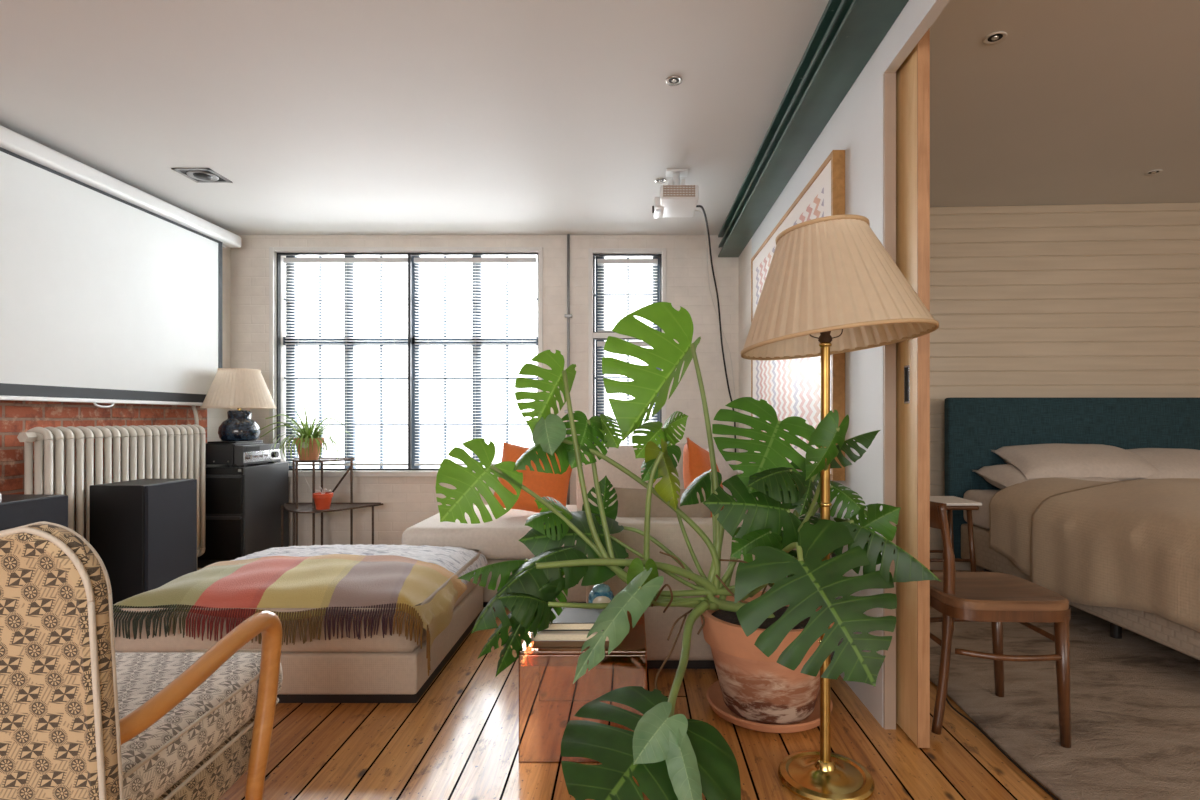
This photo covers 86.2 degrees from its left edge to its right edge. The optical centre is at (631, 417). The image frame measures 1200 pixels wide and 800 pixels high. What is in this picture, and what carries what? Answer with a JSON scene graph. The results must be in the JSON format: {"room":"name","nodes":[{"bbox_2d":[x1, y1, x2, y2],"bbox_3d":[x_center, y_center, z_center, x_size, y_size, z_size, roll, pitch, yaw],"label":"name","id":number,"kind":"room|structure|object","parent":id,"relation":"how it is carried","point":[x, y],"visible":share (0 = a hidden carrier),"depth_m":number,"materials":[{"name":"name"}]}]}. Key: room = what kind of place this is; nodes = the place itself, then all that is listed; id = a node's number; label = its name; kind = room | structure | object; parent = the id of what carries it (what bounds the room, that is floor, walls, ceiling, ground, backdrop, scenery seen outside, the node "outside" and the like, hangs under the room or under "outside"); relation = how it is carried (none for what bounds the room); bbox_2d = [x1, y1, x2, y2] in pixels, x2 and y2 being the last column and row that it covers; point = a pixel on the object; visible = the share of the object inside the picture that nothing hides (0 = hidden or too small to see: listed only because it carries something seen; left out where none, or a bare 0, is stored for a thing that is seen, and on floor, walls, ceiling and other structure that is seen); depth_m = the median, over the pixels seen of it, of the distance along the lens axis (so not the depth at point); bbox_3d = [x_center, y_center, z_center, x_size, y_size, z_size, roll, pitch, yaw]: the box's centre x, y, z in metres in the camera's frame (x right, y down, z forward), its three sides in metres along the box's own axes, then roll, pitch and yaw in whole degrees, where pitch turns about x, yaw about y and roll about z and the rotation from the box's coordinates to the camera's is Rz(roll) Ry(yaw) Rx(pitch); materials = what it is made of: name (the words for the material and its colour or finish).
{"room":"living room","nodes":[
{"label":"living room","id":0,"kind":"room"},
{"bbox_2d":[0,400,206,538],"bbox_3d":[-3.260,-0.203,0.910,0.120,2.507,7.820,0,0,0],"label":"wall","id":1,"kind":"structure","parent":0,"point":[16,417],"depth_m":3.61,"materials":[{"name":"brick"}]},
{"bbox_2d":[0,125,240,407],"bbox_3d":[-3.115,-0.735,3.740,0.169,1.354,2.480,0,0,0],"label":"projection screen","id":2,"kind":"object","parent":1,"relation":"attached to","point":[111,290],"visible":0.91,"depth_m":3.68,"materials":[{"name":"white fabric"}]},
{"bbox_2d":[207,246,230,441],"bbox_3d":[-3.259,-0.203,4.960,0.122,2.507,0.280,0,0,0],"label":"trim","id":3,"kind":"structure","parent":1,"relation":"attached to","point":[215,417],"depth_m":5.02,"materials":[{"name":"paint"}]},
{"bbox_2d":[231,235,738,545],"bbox_3d":[-1.110,-0.203,5.225,4.420,2.507,0.250,0,0,0],"label":"wall","id":4,"kind":"structure","parent":0,"point":[407,501],"depth_m":5.10,"materials":[{"name":"paint"}]},
{"bbox_2d":[269,247,542,476],"bbox_3d":[-1.798,-0.448,5.085,2.175,1.825,0.070,0,0,0],"label":"trim","id":5,"kind":"structure","parent":4,"relation":"attached to","point":[272,250],"depth_m":5.08,"materials":[{"name":"white paint"}]},
{"bbox_2d":[277,253,537,469],"bbox_3d":[-1.798,-0.453,5.205,2.105,1.745,0.150,0,0,0],"label":"window","id":6,"kind":"structure","parent":4,"relation":"in","point":[411,299],"depth_m":5.23,"materials":[{"name":"black metal"}]},
{"bbox_2d":[283,258,407,465],"bbox_3d":[-2.314,-0.456,5.195,1.013,1.684,0.040,0,0,0],"label":"blind","id":7,"kind":"object","parent":6,"relation":"attached to","point":[285,260],"visible":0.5,"depth_m":5.20,"materials":[{"name":"white plastic"}]},
{"bbox_2d":[414,258,536,465],"bbox_3d":[-1.270,-0.456,5.195,0.992,1.684,0.040,0,0,0],"label":"blind","id":8,"kind":"object","parent":6,"relation":"attached to","point":[416,260],"visible":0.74,"depth_m":5.20,"materials":[{"name":"white plastic"}]},
{"bbox_2d":[564,234,571,504],"bbox_3d":[-0.505,-0.203,5.082,0.060,2.507,0.033,0,0,0],"label":"conduit pipe","id":9,"kind":"object","parent":4,"relation":"attached to","point":[568,315],"visible":0.66,"depth_m":5.07,"materials":[{"name":"beige metal"}]},
{"bbox_2d":[588,248,665,427],"bbox_3d":[-0.037,-0.388,5.085,0.620,1.925,0.070,0,0,0],"label":"trim","id":10,"kind":"structure","parent":4,"relation":"attached to","point":[591,251],"depth_m":5.08,"materials":[{"name":"white paint"}]},
{"bbox_2d":[593,254,661,444],"bbox_3d":[-0.036,-0.393,5.190,0.553,1.845,0.180,0,0,0],"label":"window","id":11,"kind":"structure","parent":4,"relation":"in","point":[600,410],"depth_m":5.23,"materials":[{"name":"black metal"}]},
{"bbox_2d":[593,333,633,337],"bbox_3d":[-0.037,-0.657,5.104,0.550,0.044,0.032,0,0,0],"label":"crossbar","id":12,"kind":"object","parent":11,"relation":"attached to","point":[595,335],"depth_m":5.09,"materials":[{"name":"white paint"}]},
{"bbox_2d":[597,341,654,444],"bbox_3d":[-0.037,-0.062,5.195,0.492,1.116,0.040,0,0,0],"label":"blind","id":13,"kind":"object","parent":11,"relation":"attached to","point":[599,343],"visible":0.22,"depth_m":5.19,"materials":[{"name":"white fabric"}]},
{"bbox_2d":[597,259,657,331],"bbox_3d":[-0.037,-0.991,5.195,0.492,0.595,0.040,0,0,0],"label":"blind","id":14,"kind":"object","parent":11,"relation":"attached to","point":[600,262],"visible":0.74,"depth_m":5.20,"materials":[{"name":"white plastic"}]},
{"bbox_2d":[0,0,1199,234],"bbox_3d":[0.650,-1.487,1.100,7.900,0.060,8.200,0,0,0],"label":"ceiling","id":15,"kind":"structure","parent":0,"point":[322,117],"depth_m":2.97,"materials":[{"name":"paint"}]},
{"bbox_2d":[171,168,232,182],"bbox_3d":[-2.575,-1.451,3.840,0.220,0.012,0.220,0,0,0],"label":"recessed light","id":16,"kind":"object","parent":15,"relation":"in","point":[198,175],"visible":1,"depth_m":3.82,"materials":[{"name":"black paint"}]},
{"bbox_2d":[655,178,665,182],"bbox_3d":[0.175,-1.454,3.920,0.072,0.006,0.072,0,0,0],"label":"recessed light","id":17,"kind":"object","parent":15,"relation":"in","point":[658,180],"visible":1,"depth_m":3.92,"materials":[{"name":"silver metal"}]},
{"bbox_2d":[666,76,681,85],"bbox_3d":[0.181,-1.454,2.760,0.072,0.006,0.072,0,0,0],"label":"recessed light","id":18,"kind":"object","parent":15,"relation":"in","point":[675,80],"visible":1,"depth_m":2.76,"materials":[{"name":"silver metal"}]},
{"bbox_2d":[652,169,737,451],"bbox_3d":[0.440,-0.404,4.391,0.341,2.107,1.546,0,0,18],"label":"ceiling projector","id":19,"kind":"object","parent":15,"relation":"attached to","point":[676,199],"visible":0.9,"depth_m":3.80,"materials":[{"name":"white plastic"}]},
{"bbox_2d":[663,185,694,196],"bbox_3d":[0.270,-1.301,3.667,0.184,0.064,0.010,0,0,0],"label":"vent grille","id":20,"kind":"object","parent":19,"relation":"attached to","point":[668,190],"depth_m":3.66,"materials":[{"name":"paint"}]},
{"bbox_2d":[983,31,1006,44],"bbox_3d":[1.390,-1.454,2.450,0.080,0.006,0.080,0,0,0],"label":"recessed light","id":21,"kind":"object","parent":15,"relation":"in","point":[999,36],"visible":1,"depth_m":2.45,"materials":[{"name":"white paint"}]},
{"bbox_2d":[1145,169,1162,174],"bbox_3d":[3.090,-1.454,3.790,0.080,0.006,0.080,0,0,0],"label":"recessed light","id":22,"kind":"object","parent":15,"relation":"in","point":[1153,172],"visible":1,"depth_m":3.79,"materials":[{"name":"white paint"}]},
{"bbox_2d":[197,568,1059,799],"bbox_3d":[0.650,1.075,1.100,7.900,0.050,8.200,0,0,0],"label":"floor","id":23,"kind":"structure","parent":0,"point":[460,739],"depth_m":2.06,"materials":[{"name":"brown wood"}]},
{"bbox_2d":[0,494,67,530],"bbox_3d":[-2.860,0.708,2.860,0.340,0.685,0.400,0,0,0],"label":"floor speaker","id":24,"kind":"object","parent":23,"relation":"on","point":[16,510],"visible":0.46,"depth_m":2.90,"materials":[{"name":"black paint"}]},
{"bbox_2d":[17,424,205,556],"bbox_3d":[-3.009,0.547,3.792,0.163,1.006,1.295,0,0,0],"label":"radiator","id":25,"kind":"object","parent":23,"relation":"on","point":[148,451],"visible":0.53,"depth_m":3.59,"materials":[{"name":"beige metal"}]},
{"bbox_2d":[0,521,282,799],"bbox_3d":[-1.120,0.609,1.294,0.616,0.893,0.645,0,0,0],"label":"armchair","id":26,"kind":"object","parent":23,"relation":"on","point":[81,719],"visible":1,"depth_m":1.00,"materials":[{"name":"beige fabric"}]},
{"bbox_2d":[115,653,282,799],"bbox_3d":[-1.120,0.646,1.322,0.524,0.144,0.576,0,0,0],"label":"seat cushion","id":27,"kind":"object","parent":26,"relation":"on","point":[176,751],"depth_m":1.33,"materials":[{"name":"beige fabric"}]},
{"bbox_2d":[90,479,196,604],"bbox_3d":[-2.778,0.708,3.660,0.315,0.685,0.400,0,0,0],"label":"floor speaker","id":28,"kind":"object","parent":23,"relation":"on","point":[143,532],"visible":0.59,"depth_m":3.46,"materials":[{"name":"black paint"}]},
{"bbox_2d":[145,479,196,591],"bbox_3d":[-2.630,0.695,3.660,0.020,0.651,0.392,0,0,0],"label":"grille","id":29,"kind":"object","parent":28,"relation":"attached to","point":[171,506],"depth_m":3.63,"materials":[{"name":"fabric"}]},
{"bbox_2d":[192,406,198,424],"bbox_3d":[-3.114,0.478,4.565,0.056,1.143,0.024,0,0,18],"label":"pipe","id":30,"kind":"object","parent":23,"relation":"on","point":[194,409],"visible":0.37,"depth_m":4.55,"materials":[{"name":"beige metal"}]},
{"bbox_2d":[197,462,288,567],"bbox_3d":[-2.941,0.698,4.756,0.458,0.705,0.607,0,0,0],"label":"filing cabinet","id":31,"kind":"object","parent":23,"relation":"on","point":[243,504],"visible":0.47,"depth_m":4.48,"materials":[{"name":"metal"}]},
{"bbox_2d":[205,442,262,466],"bbox_3d":[-2.926,0.263,4.673,0.268,0.165,0.374,0,0,0],"label":"amplifier","id":32,"kind":"object","parent":31,"relation":"on","point":[215,453],"visible":0.62,"depth_m":4.49,"materials":[{"name":"black paint"}]},
{"bbox_2d":[207,440,262,442],"bbox_3d":[-2.900,0.173,4.690,0.200,0.012,0.340,0,0,0],"label":"lid","id":33,"kind":"object","parent":32,"relation":"on","point":[256,440],"visible":0.88,"depth_m":4.55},
{"bbox_2d":[200,368,276,440],"bbox_3d":[-2.895,-0.096,4.720,0.480,0.525,0.480,0,0,0],"label":"table lamp","id":34,"kind":"object","parent":33,"relation":"on","point":[239,389],"visible":1,"depth_m":4.60,"materials":[{"name":"beige fabric"}]},
{"bbox_2d":[234,443,280,466],"bbox_3d":[-2.740,0.270,4.715,0.091,0.150,0.470,0,0,0],"label":"receiver","id":35,"kind":"object","parent":31,"relation":"on","point":[244,455],"visible":0.94,"depth_m":4.62,"materials":[{"name":"metal"}]},
{"bbox_2d":[113,549,482,702],"bbox_3d":[-1.370,0.840,2.877,1.160,0.420,1.065,0,0,0],"label":"ottoman","id":36,"kind":"object","parent":23,"relation":"on","point":[376,669],"visible":0.27,"depth_m":2.35,"materials":[{"name":"fabric"}]},
{"bbox_2d":[113,554,466,675],"bbox_3d":[-1.355,0.767,2.599,1.277,0.319,0.600,0,0,0],"label":"plaid throw","id":37,"kind":"object","parent":36,"relation":"on","point":[329,581],"visible":0.85,"depth_m":2.42,"materials":[{"name":"fabric"}]},
{"bbox_2d":[113,549,479,651],"bbox_3d":[-1.370,0.748,2.877,1.160,0.236,1.065,0,0,0],"label":"cushion","id":38,"kind":"object","parent":36,"relation":"on","point":[171,643],"depth_m":2.35,"materials":[{"name":"fabric"}]},
{"bbox_2d":[230,544,487,584],"bbox_3d":[-1.367,0.705,3.014,1.199,0.171,0.838,0,0,0],"label":"cover","id":39,"kind":"object","parent":36,"relation":"on","point":[452,559],"visible":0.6,"depth_m":3.06,"materials":[{"name":"white fabric"}]},
{"bbox_2d":[281,458,382,546],"bbox_3d":[-2.321,0.679,4.763,0.771,0.742,0.447,0,0,0],"label":"plant stand","id":40,"kind":"object","parent":23,"relation":"on","point":[294,507],"visible":0.74,"depth_m":4.87,"materials":[{"name":"paint"}]},
{"bbox_2d":[258,404,350,466],"bbox_3d":[-2.446,0.129,4.757,0.743,0.483,0.610,0,0,0],"label":"spider plant","id":41,"kind":"object","parent":40,"relation":"on","point":[308,443],"visible":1,"depth_m":4.77,"materials":[{"name":"green plant leaf"},{"name":"terracotta"},{"name":"soil"}]},
{"bbox_2d":[312,487,333,509],"bbox_3d":[-2.260,0.581,4.680,0.140,0.168,0.140,0,0,0],"label":"pot","id":42,"kind":"object","parent":40,"relation":"on","point":[322,500],"visible":1,"depth_m":4.64,"materials":[{"name":"orange ceramic"}]},
{"bbox_2d":[294,459,354,462],"bbox_3d":[-2.393,0.321,4.830,0.467,0.012,0.300,0,0,0],"label":"shelf","id":43,"kind":"object","parent":40,"relation":"attached to","point":[295,460],"depth_m":4.77,"materials":[{"name":"paint"}]},
{"bbox_2d":[284,503,382,512],"bbox_3d":[-2.321,0.671,4.760,0.771,0.012,0.440,0,0,0],"label":"shelf","id":44,"kind":"object","parent":40,"relation":"attached to","point":[291,507],"depth_m":4.78,"materials":[{"name":"paint"}]},
{"bbox_2d":[519,612,646,762],"bbox_3d":[-0.150,0.879,2.163,0.390,0.342,0.435,0,0,0],"label":"table","id":45,"kind":"object","parent":23,"relation":"on","point":[632,651],"visible":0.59,"depth_m":2.01,"materials":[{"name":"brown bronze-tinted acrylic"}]},
{"bbox_2d":[531,631,608,640],"bbox_3d":[-0.195,0.696,2.165,0.250,0.024,0.270,0,0,0],"label":"book","id":46,"kind":"object","parent":45,"relation":"on","point":[541,635],"visible":0.27,"depth_m":2.03,"materials":[{"name":"beige paper"}]},
{"bbox_2d":[542,607,603,630],"bbox_3d":[-0.192,0.671,2.163,0.221,0.026,0.219,0,0,0],"label":"book","id":47,"kind":"object","parent":46,"relation":"on","point":[570,619],"visible":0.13,"depth_m":2.09,"materials":[{"name":"grey paper"}]},
{"bbox_2d":[520,654,645,665],"bbox_3d":[-0.150,0.755,2.163,0.386,0.010,0.411,0,0,0],"label":"shelf","id":48,"kind":"object","parent":45,"relation":"attached to","point":[528,659],"depth_m":2.01,"materials":[{"name":"brown"}]},
{"bbox_2d":[588,583,613,602],"bbox_3d":[-0.112,0.641,2.320,0.094,0.134,0.094,0,0,0],"label":"ceramic jar","id":49,"kind":"object","parent":45,"relation":"on","point":[600,593],"visible":0.48,"depth_m":2.29,"materials":[{"name":"ceramic"}]},
{"bbox_2d":[402,443,831,668],"bbox_3d":[-0.215,0.606,3.550,2.090,0.888,1.840,0,0,0],"label":"sofa","id":50,"kind":"object","parent":23,"relation":"on","point":[497,539],"visible":0.17,"depth_m":2.74,"materials":[{"name":"fabric"}]},
{"bbox_2d":[402,505,576,558],"bbox_3d":[-0.725,0.686,3.960,1.070,0.177,1.000,0,0,0],"label":"seat cushion","id":51,"kind":"object","parent":50,"relation":"on","point":[498,538],"depth_m":3.47,"materials":[{"name":"fabric"}]},
{"bbox_2d":[494,442,571,512],"bbox_3d":[-0.610,0.385,3.980,0.525,0.467,0.209,0,0,0],"label":"cushion","id":52,"kind":"object","parent":50,"relation":"on","point":[555,486],"visible":0.48,"depth_m":3.91,"materials":[{"name":"orange fabric"}]},
{"bbox_2d":[577,443,685,510],"bbox_3d":[0.000,0.390,4.130,0.720,0.457,0.216,0,0,0],"label":"cushion","id":53,"kind":"object","parent":50,"relation":"on","point":[624,455],"depth_m":4.05,"materials":[{"name":"fabric"}]},
{"bbox_2d":[613,487,710,516],"bbox_3d":[0.145,0.450,2.930,0.460,0.269,0.165,0,0,0],"label":"cushion","id":54,"kind":"object","parent":50,"relation":"on","point":[631,502],"visible":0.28,"depth_m":2.86,"materials":[{"name":"beige fabric"}]},
{"bbox_2d":[683,437,723,516],"bbox_3d":[0.380,0.370,3.300,0.184,0.554,0.563,0,0,25],"label":"cushion","id":55,"kind":"object","parent":50,"relation":"on","point":[696,460],"visible":0.28,"depth_m":3.18,"materials":[{"name":"orange fabric"}]},
{"bbox_2d":[707,443,737,500],"bbox_3d":[0.500,0.370,3.520,0.162,0.500,0.484,0,0,18],"label":"cushion","id":56,"kind":"object","parent":50,"relation":"on","point":[726,471],"visible":0.17,"depth_m":3.35,"materials":[{"name":"white fabric"}]},
{"bbox_2d":[436,302,941,799],"bbox_3d":[0.076,0.303,1.968,1.402,1.462,1.052,0,0,-8],"label":"monstera","id":57,"kind":"object","parent":23,"relation":"on","point":[768,655],"visible":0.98,"depth_m":2.02,"materials":[{"name":"plant"}]},
{"bbox_2d":[706,680,832,732],"bbox_3d":[0.492,1.028,2.310,0.444,0.044,0.444,0,0,0],"label":"saucer","id":58,"kind":"object","parent":23,"relation":"on","point":[714,695],"visible":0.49,"depth_m":2.18,"materials":[{"name":"ceramic"}]},
{"bbox_2d":[700,591,833,723],"bbox_3d":[0.492,0.863,2.310,0.494,0.343,0.494,0,0,0],"label":"pot","id":59,"kind":"object","parent":58,"relation":"on","point":[755,687],"depth_m":2.15,"materials":[{"name":"ceramic"}]},
{"bbox_2d":[741,214,938,799],"bbox_3d":[0.588,0.246,1.849,0.542,1.609,0.544,0,0,0],"label":"floor lamp","id":60,"kind":"object","parent":23,"relation":"on","point":[831,286],"visible":0.99,"depth_m":1.74,"materials":[{"name":"beige fabric"}]},
{"bbox_2d":[818,331,831,342],"bbox_3d":[0.560,-0.257,1.856,0.040,0.078,0.040,0,0,0],"label":"socket","id":61,"kind":"object","parent":60,"relation":"attached to","point":[825,337],"depth_m":1.84,"materials":[{"name":"paint"}]},
{"bbox_2d":[946,697,1058,799],"bbox_3d":[1.153,1.029,1.877,0.050,0.025,1.153,0,0,2],"label":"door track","id":62,"kind":"object","parent":23,"relation":"on","point":[948,702],"visible":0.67,"depth_m":1.97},
{"bbox_2d":[930,605,1199,799],"bbox_3d":[2.469,1.038,2.525,2.612,0.020,2.750,0,0,0],"label":"rug","id":63,"kind":"object","parent":23,"relation":"on","point":[1135,698],"visible":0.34,"depth_m":2.29,"materials":[{"name":"beige carpet"}]},
{"bbox_2d":[930,506,978,571],"bbox_3d":[1.770,0.770,3.720,0.348,0.561,0.300,0,0,0],"label":"stool","id":64,"kind":"object","parent":63,"relation":"on","point":[968,509],"visible":0.19,"depth_m":3.59,"materials":[{"name":"brown wood"}]},
{"bbox_2d":[930,496,981,505],"bbox_3d":[1.770,0.480,3.720,0.360,0.017,0.320,0,0,0],"label":"mat","id":65,"kind":"object","parent":64,"relation":"on","point":[949,500],"visible":0.53,"depth_m":3.62,"materials":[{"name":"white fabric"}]},
{"bbox_2d":[930,501,1070,747],"bbox_3d":[1.194,0.657,2.193,0.421,0.754,0.412,0,0,0],"label":"bentwood chair","id":66,"kind":"object","parent":63,"relation":"on","point":[996,598],"visible":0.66,"depth_m":2.08,"materials":[{"name":"brown wood"}]},
{"bbox_2d":[944,398,1199,659],"bbox_3d":[2.942,0.447,3.243,1.715,1.163,2.085,0,0,0],"label":"bed","id":67,"kind":"object","parent":63,"relation":"on","point":[973,427],"visible":0.48,"depth_m":4.21,"materials":[{"name":"dark teal upholstery fabric"},{"name":"beige linen bedding"},{"name":"wood"}]},
{"bbox_2d":[973,464,1119,489],"bbox_3d":[2.620,0.395,3.970,0.794,0.217,0.492,0,0,0],"label":"pillow","id":68,"kind":"object","parent":67,"relation":"on","point":[1002,476],"visible":0.23,"depth_m":3.95,"materials":[{"name":"fabric"}]},
{"bbox_2d":[992,443,1159,480],"bbox_3d":[2.780,0.285,4.000,0.868,0.242,0.433,0,0,0],"label":"pillow","id":69,"kind":"object","parent":68,"relation":"on","point":[1054,459],"visible":0.84,"depth_m":3.86,"materials":[{"name":"fabric"}]},
{"bbox_2d":[989,478,1199,575],"bbox_3d":[2.909,0.588,3.520,1.602,0.499,0.562,0,0,0],"label":"blanket","id":70,"kind":"object","parent":67,"relation":"on","point":[1011,509],"visible":0.48,"depth_m":3.58,"materials":[{"name":"beige fabric"}]},
{"bbox_2d":[1031,479,1199,631],"bbox_3d":[2.897,0.600,2.755,1.627,0.565,1.212,0,0,0],"label":"bedspread","id":71,"kind":"object","parent":67,"relation":"on","point":[1128,544],"visible":0.98,"depth_m":2.83,"materials":[{"name":"beige fabric"}]},
{"bbox_2d":[1126,448,1199,478],"bbox_3d":[3.400,0.330,4.000,0.809,0.273,0.472,0,0,0],"label":"pillow","id":72,"kind":"object","parent":67,"relation":"on","point":[1171,462],"visible":0.43,"depth_m":3.88,"materials":[{"name":"fabric"}]},
{"bbox_2d":[739,238,751,451],"bbox_3d":[0.870,-0.203,4.825,0.040,2.507,0.550,0,0,0],"label":"wall","id":73,"kind":"structure","parent":0,"point":[745,257],"depth_m":4.83,"materials":[{"name":"white paint"}]},
{"bbox_2d":[752,0,949,726],"bbox_3d":[0.869,-0.203,0.775,0.038,2.507,7.550,0,0,0],"label":"wall","id":74,"kind":"structure","parent":0,"point":[856,126],"depth_m":2.32,"materials":[{"name":"white paint"}]},
{"bbox_2d":[751,150,844,480],"bbox_3d":[0.825,-0.409,3.425,0.049,1.318,1.750,0,0,0],"label":"framed print","id":75,"kind":"object","parent":74,"relation":"attached to","point":[791,387],"visible":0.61,"depth_m":3.01,"materials":[{"name":"white paper"}]},
{"bbox_2d":[718,0,908,256],"bbox_3d":[0.768,-1.369,1.075,0.164,0.177,8.150,0,0,0],"label":"beam","id":76,"kind":"structure","parent":74,"relation":"attached to","point":[847,34],"depth_m":2.66,"materials":[{"name":"green metal"}]},
{"bbox_2d":[883,72,895,728],"bbox_3d":[0.871,-0.058,2.164,0.038,2.215,0.012,0,0,0],"label":"trim","id":77,"kind":"structure","parent":74,"relation":"attached to","point":[889,78],"depth_m":2.16,"materials":[{"name":"paint"}]},
{"bbox_2d":[896,28,929,747],"bbox_3d":[0.922,-0.183,2.613,0.040,2.454,1.174,0,0,0],"label":"door","id":78,"kind":"structure","parent":74,"relation":"in","point":[913,75],"depth_m":2.05,"materials":[{"name":"brown wood"}]},
{"bbox_2d":[930,202,1199,570],"bbox_3d":[2.775,-0.203,4.380,3.656,2.507,0.006,0,0,3],"label":"wall","id":79,"kind":"structure","parent":0,"point":[1083,300],"depth_m":4.37,"materials":[{"name":"beige wood"}]},
{"label":"outside","id":80,"kind":"structure","parent":0,"visible":0},
{"bbox_2d":[298,261,651,467],"bbox_3d":[-1.000,-0.950,7.710,10.000,6.000,0.020,0,0,0],"label":"window glass","id":81,"kind":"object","parent":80,"point":[608,410],"depth_m":7.70,"materials":[{"name":"white"}]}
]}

